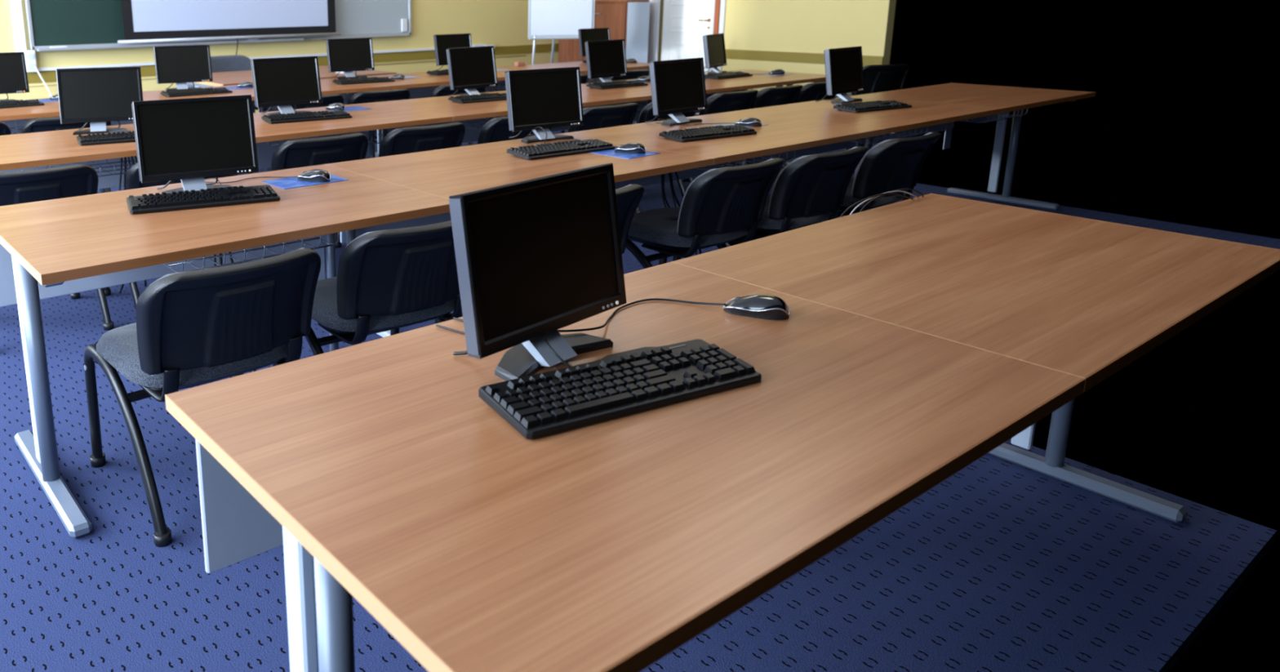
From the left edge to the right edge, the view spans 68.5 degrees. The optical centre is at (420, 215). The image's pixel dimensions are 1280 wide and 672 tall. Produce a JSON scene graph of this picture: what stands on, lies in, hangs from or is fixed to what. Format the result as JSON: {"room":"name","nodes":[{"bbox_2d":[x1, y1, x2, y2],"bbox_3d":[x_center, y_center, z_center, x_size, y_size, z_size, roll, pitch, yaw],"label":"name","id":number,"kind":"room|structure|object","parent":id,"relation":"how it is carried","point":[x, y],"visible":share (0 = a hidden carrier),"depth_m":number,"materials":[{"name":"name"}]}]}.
{"room":"computer lab","nodes":[
{"label":"computer lab","id":0,"kind":"room"},
{"bbox_2d":[0,0,559,112],"bbox_3d":[-2.510,-2.168,8.444,11.240,3.000,0.120,-10,16,-34],"label":"wall","id":1,"kind":"structure","parent":0,"point":[498,23],"depth_m":10.13,"materials":[{"name":"yellow paint"}]},
{"bbox_2d":[9,0,26,52],"bbox_3d":[-3.467,-2.354,7.602,0.085,2.200,0.040,-10,16,-34],"label":"trim","id":2,"kind":"structure","parent":1,"relation":"attached to","point":[15,5],"depth_m":7.76,"materials":[{"name":"white plastic"}]},
{"bbox_2d":[24,0,411,51],"bbox_3d":[-1.737,-2.305,8.813,4.015,1.216,0.127,-10,16,-34],"label":"board","id":3,"kind":"object","parent":1,"relation":"attached to","point":[76,24],"visible":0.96,"depth_m":8.19,"materials":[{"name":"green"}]},
{"bbox_2d":[35,37,303,51],"bbox_3d":[-2.272,-1.625,8.560,2.580,0.026,0.092,-10,16,-34],"label":"chalk tray","id":4,"kind":"object","parent":3,"relation":"on","point":[113,44],"depth_m":8.30,"materials":[{"name":"silver metal"}]},
{"bbox_2d":[303,34,409,39],"bbox_3d":[-0.667,-1.911,9.683,1.300,0.012,0.050,-10,16,-34],"label":"tray","id":5,"kind":"object","parent":3,"relation":"on","point":[343,36],"depth_m":9.62,"materials":[{"name":"silver metal"}]},
{"bbox_2d":[117,0,341,54],"bbox_3d":[-1.817,-2.529,8.645,2.400,2.049,0.152,-10,16,-34],"label":"projection screen","id":6,"kind":"object","parent":1,"relation":"attached to","point":[144,20],"visible":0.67,"depth_m":8.68,"materials":[{"name":"fabric"}]},
{"bbox_2d":[26,43,558,83],"bbox_3d":[-2.605,-1.358,8.480,10.650,0.100,0.012,-10,16,-34],"label":"trim","id":7,"kind":"structure","parent":1,"relation":"attached to","point":[146,70],"depth_m":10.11,"materials":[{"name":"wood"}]},
{"bbox_2d":[0,115,1279,671],"bbox_3d":[-0.119,0.067,5.544,11.000,0.040,8.080,-10,16,-34],"label":"floor","id":8,"kind":"structure","parent":0,"point":[1002,565],"depth_m":2.15,"materials":[{"name":"carpet"}]},
{"bbox_2d":[0,97,60,134],"bbox_3d":[-2.484,-0.269,5.392,1.210,0.740,0.830,-10,16,-34],"label":"desk","id":9,"kind":"object","parent":8,"relation":"on","point":[15,118],"visible":0.22,"depth_m":5.22,"materials":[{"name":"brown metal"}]},
{"bbox_2d":[0,51,29,102],"bbox_3d":[-2.657,-0.861,5.633,0.376,0.303,0.183,-8,16,-29],"label":"monitor","id":10,"kind":"object","parent":9,"relation":"on","point":[13,71],"visible":0.96,"depth_m":5.65,"materials":[{"name":"black plastic"}]},
{"bbox_2d":[4,115,60,134],"bbox_3d":[-2.432,-0.554,5.357,0.504,0.122,0.425,-10,16,-34],"label":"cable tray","id":11,"kind":"object","parent":9,"relation":"on","point":[16,127],"depth_m":5.43,"materials":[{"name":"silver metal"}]},
{"bbox_2d":[0,164,114,330],"bbox_3d":[-1.623,0.122,3.759,0.507,0.726,0.666,-10,16,-34],"label":"office chair","id":12,"kind":"object","parent":8,"relation":"on","point":[77,180],"visible":0.32,"depth_m":3.48,"materials":[{"name":"fabric"}]},
{"bbox_2d":[20,116,111,192],"bbox_3d":[-2.116,-0.257,5.351,0.507,0.726,0.666,-10,16,-34],"label":"office chair","id":13,"kind":"object","parent":8,"relation":"on","point":[42,124],"visible":0.11,"depth_m":4.98,"materials":[{"name":"fabric"}]},
{"bbox_2d":[0,124,137,189],"bbox_3d":[-1.546,0.030,4.105,1.210,0.740,0.830,-10,16,-34],"label":"desk","id":14,"kind":"object","parent":8,"relation":"on","point":[53,148],"visible":0.41,"depth_m":3.90,"materials":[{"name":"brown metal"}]},
{"bbox_2d":[22,155,137,177],"bbox_3d":[-1.494,-0.254,4.071,0.504,0.122,0.425,-10,16,-34],"label":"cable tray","id":15,"kind":"object","parent":14,"relation":"on","point":[117,169],"depth_m":4.14,"materials":[{"name":"silver metal"}]},
{"bbox_2d":[55,66,142,134],"bbox_3d":[-1.517,-0.553,4.302,0.376,0.303,0.183,-5,14,-17],"label":"monitor","id":16,"kind":"object","parent":14,"relation":"on","point":[96,96],"visible":0.91,"depth_m":4.26,"materials":[{"name":"grey plastic"}]},
{"bbox_2d":[76,130,135,145],"bbox_3d":[-1.299,-0.356,4.047,0.443,0.032,0.158,-7,15,-24],"label":"keyboard","id":17,"kind":"object","parent":14,"relation":"on","point":[129,136],"visible":0.56,"depth_m":3.97,"materials":[{"name":"black plastic"}]},
{"bbox_2d":[103,162,237,311],"bbox_3d":[-1.115,0.043,4.060,0.507,0.726,0.666,-10,16,-34],"label":"office chair","id":18,"kind":"object","parent":8,"relation":"on","point":[132,181],"visible":0.07,"depth_m":3.73,"materials":[{"name":"fabric"}]},
{"bbox_2d":[99,84,258,193],"bbox_3d":[-1.497,-0.445,6.070,1.210,0.740,0.830,-10,16,-34],"label":"desk","id":19,"kind":"object","parent":8,"relation":"on","point":[150,95],"visible":0.03,"depth_m":6.00,"materials":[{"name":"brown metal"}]},
{"bbox_2d":[153,44,213,91],"bbox_3d":[-1.648,-1.028,6.273,0.376,0.303,0.183,-6,15,-22],"label":"monitor","id":20,"kind":"object","parent":19,"relation":"on","point":[180,65],"visible":0.98,"depth_m":6.23,"materials":[{"name":"grey plastic"}]},
{"bbox_2d":[160,87,232,97],"bbox_3d":[-1.480,-0.819,5.971,0.443,0.032,0.158,-10,16,-34],"label":"keyboard","id":21,"kind":"object","parent":19,"relation":"on","point":[207,91],"visible":1,"depth_m":5.93,"materials":[{"name":"black plastic"}]},
{"bbox_2d":[84,247,320,546],"bbox_3d":[-0.593,0.411,2.511,0.507,0.726,0.666,-11,17,-36],"label":"office chair","id":22,"kind":"object","parent":8,"relation":"on","point":[193,328],"visible":0.96,"depth_m":2.28,"materials":[{"name":"black"}]},
{"bbox_2d":[95,322,288,387],"bbox_3d":[-0.633,0.350,2.550,0.486,0.065,0.500,-11,17,-36],"label":"seat cushion","id":23,"kind":"object","parent":22,"relation":"on","point":[117,349],"depth_m":2.38,"materials":[{"name":"fabric"}]},
{"bbox_2d":[149,247,302,285],"bbox_3d":[-0.466,0.232,2.291,0.492,0.279,0.170,-11,17,-36],"label":"cushion","id":24,"kind":"object","parent":22,"relation":"on","point":[292,274],"depth_m":2.20,"materials":[{"name":"fabric"}]},
{"bbox_2d":[0,164,450,538],"bbox_3d":[-0.609,0.330,2.818,1.210,0.740,0.830,-10,16,-34],"label":"desk","id":25,"kind":"object","parent":8,"relation":"on","point":[65,246],"visible":0.94,"depth_m":2.54,"materials":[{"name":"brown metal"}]},
{"bbox_2d":[131,94,258,194],"bbox_3d":[-0.729,-0.231,2.929,0.376,0.303,0.183,-7,15,-25],"label":"monitor","id":26,"kind":"object","parent":25,"relation":"on","point":[189,140],"visible":0.95,"depth_m":2.89,"materials":[{"name":"grey plastic"}]},
{"bbox_2d":[126,177,279,213],"bbox_3d":[-0.715,-0.084,2.892,0.443,0.032,0.416,-6,15,-21],"label":"keyboard","id":27,"kind":"object","parent":25,"relation":"on","point":[215,197],"visible":0.96,"depth_m":2.74,"materials":[{"name":"black plastic"}]},
{"bbox_2d":[163,231,339,272],"bbox_3d":[-0.556,0.045,2.784,0.504,0.122,0.425,-10,16,-34],"label":"cable tray","id":28,"kind":"object","parent":25,"relation":"on","point":[302,241],"depth_m":2.70,"materials":[{"name":"silver metal"}]},
{"bbox_2d":[262,174,348,189],"bbox_3d":[-0.394,-0.120,3.091,0.245,0.002,0.165,-10,16,-34],"label":"mouse pad","id":29,"kind":"object","parent":25,"relation":"on","point":[290,182],"visible":0.79,"depth_m":3.06,"materials":[{"name":"blue fabric"}]},
{"bbox_2d":[204,168,330,182],"bbox_3d":[-0.541,-0.141,3.098,0.470,0.039,0.099,0,14,1],"label":"computer mouse","id":30,"kind":"object","parent":29,"relation":"on","point":[315,175],"visible":0.95,"depth_m":3.06,"materials":[{"name":"grey plastic"}]},
{"bbox_2d":[210,54,258,110],"bbox_3d":[-1.641,-1.016,8.229,0.522,0.841,0.706,-10,16,-34],"label":"office chair","id":31,"kind":"object","parent":8,"relation":"on","point":[237,62],"visible":0.25,"depth_m":8.37,"materials":[{"name":"fabric"}]},
{"bbox_2d":[210,54,251,72],"bbox_3d":[-1.777,-1.310,8.350,0.506,0.323,0.180,-10,16,-34],"label":"backrest","id":32,"kind":"object","parent":31,"relation":"on","point":[237,62],"depth_m":8.37,"materials":[{"name":"fabric"}]},
{"bbox_2d":[186,65,396,157],"bbox_3d":[-1.140,-0.820,7.600,1.537,0.738,1.096,-10,16,-34],"label":"desk","id":33,"kind":"object","parent":8,"relation":"on","point":[234,77],"visible":0.07,"depth_m":7.33,"materials":[{"name":"brown wood"}]},
{"bbox_2d":[247,93,343,173],"bbox_3d":[-0.849,-0.488,6.244,0.507,0.726,0.666,-10,16,-34],"label":"office chair","id":34,"kind":"object","parent":8,"relation":"on","point":[327,100],"visible":0.12,"depth_m":5.96,"materials":[{"name":"fabric"}]},
{"bbox_2d":[240,133,368,263],"bbox_3d":[-0.579,-0.068,4.490,0.507,0.726,0.666,-10,16,-32],"label":"office chair","id":35,"kind":"object","parent":8,"relation":"on","point":[300,153],"visible":0.36,"depth_m":4.16,"materials":[{"name":"fabric"}]},
{"bbox_2d":[253,102,453,168],"bbox_3d":[-0.560,-0.145,4.783,1.210,0.740,0.830,-10,16,-34],"label":"desk","id":36,"kind":"object","parent":8,"relation":"on","point":[268,137],"visible":0.38,"depth_m":4.62,"materials":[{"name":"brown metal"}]},
{"bbox_2d":[250,55,322,115],"bbox_3d":[-0.728,-0.700,4.867,0.376,0.303,0.183,-9,16,-30],"label":"monitor","id":37,"kind":"object","parent":36,"relation":"on","point":[283,82],"visible":0.98,"depth_m":4.83,"materials":[{"name":"grey plastic"}]},
{"bbox_2d":[261,110,351,124],"bbox_3d":[-0.587,-0.512,4.658,0.443,0.032,0.158,-7,15,-26],"label":"keyboard","id":38,"kind":"object","parent":36,"relation":"on","point":[312,116],"visible":1,"depth_m":4.62,"materials":[{"name":"black plastic"}]},
{"bbox_2d":[266,128,382,148],"bbox_3d":[-0.507,-0.430,4.749,0.504,0.122,0.425,-10,16,-34],"label":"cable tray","id":39,"kind":"object","parent":36,"relation":"on","point":[371,143],"depth_m":4.76,"materials":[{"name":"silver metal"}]},
{"bbox_2d":[258,74,449,172],"bbox_3d":[-0.511,-0.621,6.748,1.210,0.740,0.830,-10,16,-34],"label":"desk","id":40,"kind":"object","parent":8,"relation":"on","point":[347,91],"visible":0.16,"depth_m":6.53,"materials":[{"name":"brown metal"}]},
{"bbox_2d":[325,37,374,79],"bbox_3d":[-0.558,-1.232,7.063,0.376,0.303,0.183,-7,15,-26],"label":"monitor","id":41,"kind":"object","parent":40,"relation":"on","point":[347,55],"visible":1,"depth_m":7.02,"materials":[{"name":"grey plastic"}]},
{"bbox_2d":[339,90,373,105],"bbox_3d":[-0.458,-0.905,6.713,0.504,0.122,0.425,-10,16,-34],"label":"cable tray","id":42,"kind":"object","parent":40,"relation":"on","point":[372,91],"depth_m":6.71,"materials":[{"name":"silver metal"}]},
{"bbox_2d":[332,76,395,84],"bbox_3d":[-0.420,-0.995,6.647,0.443,0.032,0.158,-8,15,-28],"label":"keyboard","id":43,"kind":"object","parent":40,"relation":"on","point":[375,79],"visible":1,"depth_m":6.60,"materials":[{"name":"black plastic"}]},
{"bbox_2d":[272,220,462,366],"bbox_3d":[-0.123,0.318,2.870,0.507,0.726,0.666,-9,16,-32],"label":"office chair","id":44,"kind":"object","parent":8,"relation":"on","point":[393,279],"visible":0.66,"depth_m":2.60,"materials":[{"name":"fabric"}]},
{"bbox_2d":[336,230,380,284],"bbox_3d":[-0.007,0.142,2.642,0.492,0.279,0.170,-9,16,-32],"label":"cushion","id":45,"kind":"object","parent":44,"relation":"on","point":[359,263],"depth_m":2.51,"materials":[{"name":"fabric"}]},
{"bbox_2d":[311,276,456,331],"bbox_3d":[-0.160,0.257,2.911,0.486,0.065,0.500,-9,16,-32],"label":"seat cushion","id":46,"kind":"object","parent":44,"relation":"on","point":[324,312],"depth_m":2.71,"materials":[{"name":"fabric"}]},
{"bbox_2d":[346,88,409,142],"bbox_3d":[-0.404,-0.566,6.543,0.507,0.726,0.666,-10,16,-33],"label":"office chair","id":47,"kind":"object","parent":8,"relation":"on","point":[362,97],"visible":0.25,"depth_m":6.20,"materials":[{"name":"fabric"}]},
{"bbox_2d":[334,122,465,248],"bbox_3d":[-0.098,-0.153,4.821,0.507,0.726,0.666,-10,16,-32],"label":"office chair","id":48,"kind":"object","parent":8,"relation":"on","point":[403,140],"visible":0.4,"depth_m":4.49,"materials":[{"name":"fabric"}]},
{"bbox_2d":[430,84,485,145],"bbox_3d":[0.159,-0.667,6.936,0.507,0.726,0.666,-10,16,-34],"label":"office chair","id":49,"kind":"object","parent":8,"relation":"on","point":[442,91],"visible":0.11,"depth_m":6.57,"materials":[{"name":"fabric"}]},
{"bbox_2d":[391,66,532,98],"bbox_3d":[0.476,-0.796,7.426,1.210,0.740,0.830,-10,16,-34],"label":"desk","id":50,"kind":"object","parent":8,"relation":"on","point":[424,91],"visible":0.3,"depth_m":7.45,"materials":[{"name":"brown wood"}]},
{"bbox_2d":[433,33,471,70],"bbox_3d":[0.263,-1.379,7.628,0.376,0.303,0.183,-10,16,-34],"label":"monitor","id":51,"kind":"object","parent":50,"relation":"on","point":[442,42],"visible":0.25,"depth_m":7.55,"materials":[{"name":"grey plastic"}]},
{"bbox_2d":[371,90,614,153],"bbox_3d":[0.427,-0.321,5.461,1.210,0.740,0.830,-10,16,-34],"label":"desk","id":52,"kind":"object","parent":8,"relation":"on","point":[473,116],"visible":0.3,"depth_m":5.28,"materials":[{"name":"brown wood"}]},
{"bbox_2d":[446,45,497,96],"bbox_3d":[0.306,-0.900,5.645,0.376,0.303,0.183,-12,17,-38],"label":"monitor","id":53,"kind":"object","parent":52,"relation":"on","point":[469,68],"visible":0.92,"depth_m":5.61,"materials":[{"name":"grey plastic"}]},
{"bbox_2d":[448,93,506,103],"bbox_3d":[0.385,-0.710,5.426,0.443,0.032,0.158,-9,16,-30],"label":"keyboard","id":54,"kind":"object","parent":52,"relation":"on","point":[492,96],"visible":0.9,"depth_m":5.36,"materials":[{"name":"black plastic"}]},
{"bbox_2d":[450,115,506,130],"bbox_3d":[0.479,-0.606,5.427,0.504,0.122,0.425,-10,16,-34],"label":"cable tray","id":55,"kind":"object","parent":52,"relation":"on","point":[487,121],"depth_m":5.42,"materials":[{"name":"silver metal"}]},
{"bbox_2d":[477,115,551,144],"bbox_3d":[0.412,-0.245,5.175,0.507,0.726,0.666,-10,16,-33],"label":"office chair","id":56,"kind":"object","parent":8,"relation":"on","point":[496,130],"visible":0.12,"depth_m":4.82,"materials":[{"name":"fabric"}]},
{"bbox_2d":[326,133,713,346],"bbox_3d":[0.378,0.154,3.496,1.210,0.740,0.830,-10,16,-34],"label":"desk","id":57,"kind":"object","parent":8,"relation":"on","point":[450,171],"visible":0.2,"depth_m":3.34,"materials":[{"name":"brown wood"}]},
{"bbox_2d":[504,66,583,143],"bbox_3d":[0.522,-0.485,3.914,0.376,0.303,0.183,-8,15,-27],"label":"monitor","id":58,"kind":"object","parent":57,"relation":"on","point":[547,99],"visible":1,"depth_m":3.87,"materials":[{"name":"grey plastic"}]},
{"bbox_2d":[506,126,615,159],"bbox_3d":[0.486,-0.315,3.698,0.443,0.073,0.425,-9,16,-31],"label":"keyboard","id":59,"kind":"object","parent":57,"relation":"on","point":[544,150],"visible":1,"depth_m":3.55,"materials":[{"name":"black plastic"}]},
{"bbox_2d":[434,183,644,324],"bbox_3d":[0.432,0.217,3.259,0.507,0.726,0.666,-10,16,-33],"label":"office chair","id":60,"kind":"object","parent":8,"relation":"on","point":[628,197],"visible":0.18,"depth_m":3.09,"materials":[{"name":"fabric"}]},
{"bbox_2d":[528,0,595,64],"bbox_3d":[1.421,-1.930,9.524,0.746,1.904,0.645,-3,14,-8],"label":"flip chart","id":61,"kind":"object","parent":8,"relation":"on","point":[553,20],"visible":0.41,"depth_m":9.29,"materials":[{"name":"grey"}]},
{"bbox_2d":[502,61,649,83],"bbox_3d":[1.463,-0.972,8.104,1.210,0.740,0.830,-10,16,-34],"label":"desk","id":62,"kind":"object","parent":8,"relation":"on","point":[583,66],"visible":0.1,"depth_m":7.99,"materials":[{"name":"brown wood"}]},
{"bbox_2d":[577,27,610,60],"bbox_3d":[1.626,-1.616,8.541,0.376,0.303,0.183,-9,16,-32],"label":"monitor","id":63,"kind":"object","parent":62,"relation":"on","point":[598,33],"visible":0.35,"depth_m":8.47,"materials":[{"name":"grey plastic"}]},
{"bbox_2d":[568,102,638,132],"bbox_3d":[0.963,-0.343,5.551,0.507,0.726,0.666,-10,16,-33],"label":"office chair","id":64,"kind":"object","parent":8,"relation":"on","point":[597,117],"visible":0.33,"depth_m":5.22,"materials":[{"name":"fabric"}]},
{"bbox_2d":[558,0,649,81],"bbox_3d":[2.234,-1.970,11.024,0.411,1.290,1.306,-10,16,-34],"label":"cabinet","id":65,"kind":"object","parent":8,"relation":"on","point":[628,20],"visible":0.26,"depth_m":10.52,"materials":[{"name":"brown wood"}]},
{"bbox_2d":[164,261,1085,671],"bbox_3d":[0.334,0.631,1.524,1.210,0.740,0.830,-10,16,-34],"label":"desk","id":66,"kind":"object","parent":8,"relation":"on","point":[478,544],"visible":0.79,"depth_m":1.20,"materials":[{"name":"brown wood"}]},
{"bbox_2d":[448,163,626,380],"bbox_3d":[0.194,0.084,1.562,0.386,0.310,0.188,-13,18,-40],"label":"monitor","id":67,"kind":"object","parent":66,"relation":"on","point":[536,257],"visible":1,"depth_m":1.51,"materials":[{"name":"black plastic"}]},
{"bbox_2d":[435,324,761,439],"bbox_3d":[0.248,0.217,1.553,0.443,0.054,0.465,-7,15,-25],"label":"keyboard","id":68,"kind":"object","parent":66,"relation":"on","point":[629,382],"visible":0.92,"depth_m":1.39,"materials":[{"name":"black plastic"}]},
{"bbox_2d":[453,293,790,332],"bbox_3d":[0.387,0.179,1.732,0.634,0.039,0.172,-4,14,-12],"label":"computer mouse","id":69,"kind":"object","parent":66,"relation":"on","point":[771,307],"visible":0.93,"depth_m":1.73,"materials":[{"name":"black plastic"}]},
{"bbox_2d":[550,79,740,131],"bbox_3d":[1.414,-0.497,6.139,1.210,0.740,0.830,-10,16,-34],"label":"desk","id":70,"kind":"object","parent":8,"relation":"on","point":[641,95],"visible":0.24,"depth_m":5.91,"materials":[{"name":"brown wood"}]},
{"bbox_2d":[583,39,627,84],"bbox_3d":[1.272,-1.069,6.294,0.376,0.303,0.183,-11,17,-36],"label":"monitor","id":71,"kind":"object","parent":70,"relation":"on","point":[605,59],"visible":0.9,"depth_m":6.25,"materials":[{"name":"grey plastic"}]},
{"bbox_2d":[586,80,648,88],"bbox_3d":[1.327,-0.890,6.124,0.443,0.032,0.158,-9,16,-32],"label":"keyboard","id":72,"kind":"object","parent":70,"relation":"on","point":[617,84],"visible":1,"depth_m":6.07,"materials":[{"name":"black plastic"}]},
{"bbox_2d":[593,100,646,112],"bbox_3d":[1.466,-0.782,6.105,0.504,0.122,0.425,-10,16,-34],"label":"cable tray","id":73,"kind":"object","parent":70,"relation":"on","point":[643,105],"depth_m":6.19,"materials":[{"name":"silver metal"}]},
{"bbox_2d":[635,102,696,213],"bbox_3d":[1.443,-0.429,5.886,0.507,0.726,0.666,-10,16,-34],"label":"office chair","id":74,"kind":"object","parent":8,"relation":"on","point":[646,113],"visible":0.08,"depth_m":5.56,"materials":[{"name":"fabric"}]},
{"bbox_2d":[625,158,784,268],"bbox_3d":[1.086,0.102,3.705,0.507,0.726,0.666,-10,16,-34],"label":"office chair","id":75,"kind":"object","parent":8,"relation":"on","point":[717,208],"visible":0.86,"depth_m":3.46,"materials":[{"name":"fabric"}]},
{"bbox_2d":[628,206,748,247],"bbox_3d":[1.048,0.040,3.745,0.486,0.065,0.500,-10,16,-34],"label":"seat cushion","id":76,"kind":"object","parent":75,"relation":"on","point":[655,228],"depth_m":3.59,"materials":[{"name":"fabric"}]},
{"bbox_2d":[676,158,773,234],"bbox_3d":[1.206,-0.075,3.480,0.492,0.279,0.170,-10,16,-34],"label":"cushion","id":77,"kind":"object","parent":75,"relation":"on","point":[729,199],"depth_m":3.41,"materials":[{"name":"fabric"}]},
{"bbox_2d":[682,88,758,183],"bbox_3d":[1.915,-0.513,6.208,0.507,0.726,0.666,-10,16,-34],"label":"office chair","id":78,"kind":"object","parent":8,"relation":"on","point":[723,102],"visible":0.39,"depth_m":5.87,"materials":[{"name":"fabric"}]},
{"bbox_2d":[561,111,883,246],"bbox_3d":[1.365,-0.022,4.174,1.210,0.740,0.830,-10,16,-34],"label":"desk","id":79,"kind":"object","parent":8,"relation":"on","point":[781,135],"visible":0.61,"depth_m":4.00,"materials":[{"name":"brown wood"}]},
{"bbox_2d":[645,57,706,126],"bbox_3d":[1.224,-0.603,4.368,0.376,0.303,0.183,-11,17,-36],"label":"monitor","id":80,"kind":"object","parent":79,"relation":"on","point":[677,86],"visible":1,"depth_m":4.33,"materials":[{"name":"grey plastic"}]},
{"bbox_2d":[661,171,702,257],"bbox_3d":[1.176,-0.024,4.238,0.277,0.709,0.229,-10,16,-34],"label":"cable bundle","id":81,"kind":"object","parent":79,"relation":"hanging from","point":[673,195],"visible":0.2,"depth_m":4.23,"materials":[{"name":"black plastic"}]},
{"bbox_2d":[658,124,756,142],"bbox_3d":[1.253,-0.364,3.952,0.443,0.032,0.158,-8,15,-27],"label":"keyboard","id":82,"kind":"object","parent":79,"relation":"on","point":[714,131],"visible":1,"depth_m":3.91,"materials":[{"name":"black plastic"}]},
{"bbox_2d":[697,150,795,170],"bbox_3d":[1.417,-0.307,4.140,0.504,0.122,0.425,-10,16,-34],"label":"cable tray","id":83,"kind":"object","parent":79,"relation":"on","point":[758,157],"depth_m":4.10,"materials":[{"name":"silver metal"}]},
{"bbox_2d":[685,84,802,181],"bbox_3d":[2.331,-0.587,6.494,0.507,0.726,0.666,-10,16,-34],"label":"office chair","id":84,"kind":"object","parent":8,"relation":"on","point":[778,95],"visible":0.32,"depth_m":6.16,"materials":[{"name":"fabric"}]},
{"bbox_2d":[695,69,826,164],"bbox_3d":[2.400,-0.673,6.817,1.210,0.740,0.830,-10,16,-34],"label":"desk","id":85,"kind":"object","parent":8,"relation":"on","point":[756,81],"visible":0.13,"depth_m":6.54,"materials":[{"name":"brown wood"}]},
{"bbox_2d":[702,32,727,73],"bbox_3d":[2.263,-1.261,7.039,0.183,0.303,0.376,10,17,36],"label":"monitor","id":86,"kind":"object","parent":85,"relation":"on","point":[714,50],"visible":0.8,"depth_m":6.99,"materials":[{"name":"grey plastic"}]},
{"bbox_2d":[672,146,867,261],"bbox_3d":[1.527,0.037,3.951,0.507,0.726,0.666,-10,16,-33],"label":"office chair","id":87,"kind":"object","parent":8,"relation":"on","point":[805,192],"visible":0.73,"depth_m":3.67,"materials":[{"name":"fabric"}]},
{"bbox_2d":[748,194,831,229],"bbox_3d":[1.490,-0.024,3.991,0.486,0.065,0.500,-10,16,-33],"label":"seat cushion","id":88,"kind":"object","parent":87,"relation":"on","point":[767,221],"depth_m":3.74,"materials":[{"name":"fabric"}]},
{"bbox_2d":[767,146,857,217],"bbox_3d":[1.647,-0.140,3.724,0.492,0.279,0.170,-10,16,-33],"label":"cushion","id":89,"kind":"object","parent":87,"relation":"on","point":[814,184],"depth_m":3.65,"materials":[{"name":"fabric"}]},
{"bbox_2d":[782,81,835,168],"bbox_3d":[2.747,-0.661,6.779,0.507,0.726,0.666,-10,16,-34],"label":"office chair","id":90,"kind":"object","parent":8,"relation":"on","point":[812,91],"visible":0.19,"depth_m":6.42,"materials":[{"name":"fabric"}]},
{"bbox_2d":[757,132,942,239],"bbox_3d":[2.038,-0.055,4.307,0.507,0.726,0.666,-10,16,-33],"label":"office chair","id":91,"kind":"object","parent":8,"relation":"on","point":[890,165],"visible":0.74,"depth_m":4.01,"materials":[{"name":"fabric"}]},
{"bbox_2d":[840,177,905,207],"bbox_3d":[2.000,-0.117,4.347,0.486,0.065,0.500,-10,16,-33],"label":"seat cushion","id":92,"kind":"object","parent":91,"relation":"on","point":[850,198],"depth_m":4.10,"materials":[{"name":"fabric"}]},
{"bbox_2d":[850,132,932,196],"bbox_3d":[2.157,-0.232,4.081,0.492,0.279,0.170,-10,16,-33],"label":"cushion","id":93,"kind":"object","parent":91,"relation":"on","point":[891,165],"depth_m":4.00,"materials":[{"name":"fabric"}]},
{"bbox_2d":[731,95,1004,213],"bbox_3d":[2.351,-0.198,4.853,1.210,0.740,0.830,-10,16,-34],"label":"desk","id":94,"kind":"object","parent":8,"relation":"on","point":[922,114],"visible":0.55,"depth_m":4.68,"materials":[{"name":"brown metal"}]},
{"bbox_2d":[815,45,864,104],"bbox_3d":[2.377,-0.801,5.130,0.376,0.303,0.183,-12,17,-38],"label":"monitor","id":95,"kind":"object","parent":94,"relation":"on","point":[844,73],"visible":1,"depth_m":5.08,"materials":[{"name":"grey plastic"}]},
{"bbox_2d":[833,100,911,112],"bbox_3d":[2.396,-0.584,4.804,0.443,0.032,0.158,-8,15,-26],"label":"keyboard","id":96,"kind":"object","parent":94,"relation":"on","point":[876,105],"visible":1,"depth_m":4.75,"materials":[{"name":"black plastic"}]},
{"bbox_2d":[847,126,928,143],"bbox_3d":[2.404,-0.483,4.818,0.504,0.122,0.425,-10,16,-34],"label":"cable tray","id":97,"kind":"object","parent":94,"relation":"on","point":[898,132],"depth_m":4.75,"materials":[{"name":"silver metal"}]},
{"bbox_2d":[835,63,910,97],"bbox_3d":[4.060,-1.037,8.268,0.507,0.726,0.666,-2,14,-6],"label":"office chair","id":98,"kind":"object","parent":8,"relation":"on","point":[877,77],"visible":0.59,"depth_m":7.97,"materials":[{"name":"fabric"}]},
{"bbox_2d":[671,193,1279,522],"bbox_3d":[1.321,0.455,2.203,1.210,0.740,0.830,-10,16,-34],"label":"desk","id":99,"kind":"object","parent":8,"relation":"on","point":[1086,298],"visible":0.91,"depth_m":2.02,"materials":[{"name":"brown wood"}]},
{"bbox_2d":[857,82,1095,209],"bbox_3d":[3.338,-0.374,5.530,1.210,0.740,0.830,-10,16,-34],"label":"desk","id":100,"kind":"object","parent":8,"relation":"on","point":[1014,99],"visible":0.57,"depth_m":5.64,"materials":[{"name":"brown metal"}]},
{"bbox_2d":[960,109,1027,122],"bbox_3d":[3.390,-0.658,5.496,0.504,0.122,0.425,-10,16,-34],"label":"cable tray","id":101,"kind":"object","parent":100,"relation":"on","point":[988,120],"depth_m":5.42,"materials":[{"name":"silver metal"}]},
{"bbox_2d":[657,0,896,90],"bbox_3d":[3.216,-2.596,9.923,0.120,3.000,4.000,-10,16,-34],"label":"wall","id":102,"kind":"structure","parent":0,"point":[805,26],"depth_m":9.10,"materials":[{"name":"yellow paint"}]},
{"bbox_2d":[647,0,726,114],"bbox_3d":[3.009,-2.241,10.232,0.104,2.170,1.250,-10,16,-34],"label":"door","id":103,"kind":"structure","parent":102,"relation":"in","point":[685,22],"depth_m":10.30,"materials":[{"name":"white wood"}]},
{"bbox_2d":[725,48,883,66],"bbox_3d":[3.470,-1.718,9.664,0.012,0.100,2.970,-10,16,-34],"label":"trim","id":104,"kind":"structure","parent":102,"relation":"attached to","point":[783,56],"depth_m":9.28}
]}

